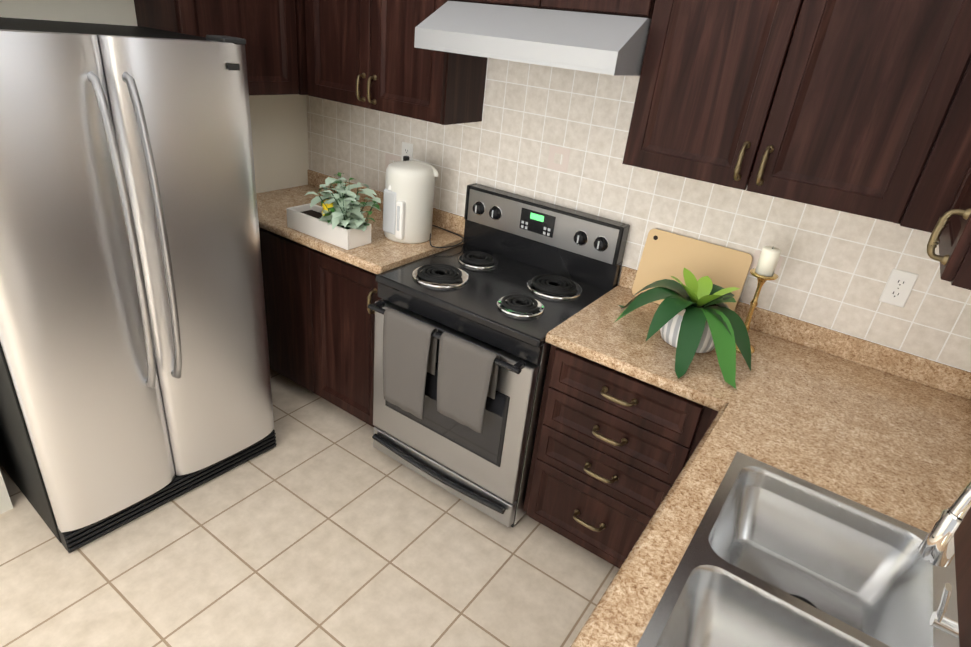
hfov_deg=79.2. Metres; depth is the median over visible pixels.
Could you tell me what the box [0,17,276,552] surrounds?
refrigerator
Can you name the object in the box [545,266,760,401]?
countertop
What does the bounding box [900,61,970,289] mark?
upper cabinet
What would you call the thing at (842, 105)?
upper cabinet
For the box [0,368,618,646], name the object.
floor
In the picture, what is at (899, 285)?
electrical outlet
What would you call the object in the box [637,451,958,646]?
double-bowl sink
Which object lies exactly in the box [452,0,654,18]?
upper cabinet
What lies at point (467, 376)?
towel
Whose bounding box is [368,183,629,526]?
range
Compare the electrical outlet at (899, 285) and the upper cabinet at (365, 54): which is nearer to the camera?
the electrical outlet at (899, 285)
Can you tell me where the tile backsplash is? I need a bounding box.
[306,58,970,371]
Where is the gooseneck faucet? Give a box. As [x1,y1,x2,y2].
[918,481,970,638]
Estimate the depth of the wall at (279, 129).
3.00 m
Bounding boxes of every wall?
[0,0,308,192]
[0,471,12,513]
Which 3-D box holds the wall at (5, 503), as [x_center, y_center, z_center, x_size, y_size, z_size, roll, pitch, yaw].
[-2.804,-0.085,0.750,0.740,2.535,2.900,22,31,29]
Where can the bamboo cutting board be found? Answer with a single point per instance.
(666, 255)
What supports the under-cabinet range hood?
attached to the upper cabinet at (638, 8)
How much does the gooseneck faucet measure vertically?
0.459 m
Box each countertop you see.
[256,169,464,273]
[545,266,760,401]
[570,308,970,646]
[777,323,970,457]
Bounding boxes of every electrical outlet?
[401,142,412,160]
[879,268,917,307]
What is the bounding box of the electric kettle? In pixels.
[383,156,463,247]
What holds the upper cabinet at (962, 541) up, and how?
attached to the wall
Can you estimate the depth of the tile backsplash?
2.23 m
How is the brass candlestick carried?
on the countertop at (593, 333)
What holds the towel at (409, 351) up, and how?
hanging from the range
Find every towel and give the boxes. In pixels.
[383,308,437,418]
[437,332,499,433]
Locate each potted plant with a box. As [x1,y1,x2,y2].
[287,172,380,249]
[615,268,750,388]
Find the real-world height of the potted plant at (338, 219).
0.283 m
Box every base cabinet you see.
[259,227,381,426]
[523,345,717,568]
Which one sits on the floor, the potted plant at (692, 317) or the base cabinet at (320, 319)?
the base cabinet at (320, 319)
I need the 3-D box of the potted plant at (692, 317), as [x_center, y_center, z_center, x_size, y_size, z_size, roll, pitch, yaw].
[0.635,-0.030,1.924,0.523,0.233,0.443,22,31,29]
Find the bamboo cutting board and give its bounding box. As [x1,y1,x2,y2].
[632,229,752,311]
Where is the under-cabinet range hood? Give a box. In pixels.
[414,1,650,75]
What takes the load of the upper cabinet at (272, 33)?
attached to the wall at (279, 129)
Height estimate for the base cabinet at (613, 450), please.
0.875 m
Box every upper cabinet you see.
[134,0,307,94]
[305,0,486,124]
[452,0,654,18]
[622,0,970,223]
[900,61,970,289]
[954,507,970,646]
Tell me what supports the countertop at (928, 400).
on the base cabinet
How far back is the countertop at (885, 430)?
1.48 m
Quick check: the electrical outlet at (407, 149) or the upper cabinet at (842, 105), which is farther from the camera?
the electrical outlet at (407, 149)
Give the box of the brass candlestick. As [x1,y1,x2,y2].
[736,246,780,353]
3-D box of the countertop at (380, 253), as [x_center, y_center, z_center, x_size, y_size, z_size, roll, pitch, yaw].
[-0.706,-0.527,2.826,1.136,0.124,0.613,22,31,29]
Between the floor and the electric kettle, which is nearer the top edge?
the electric kettle

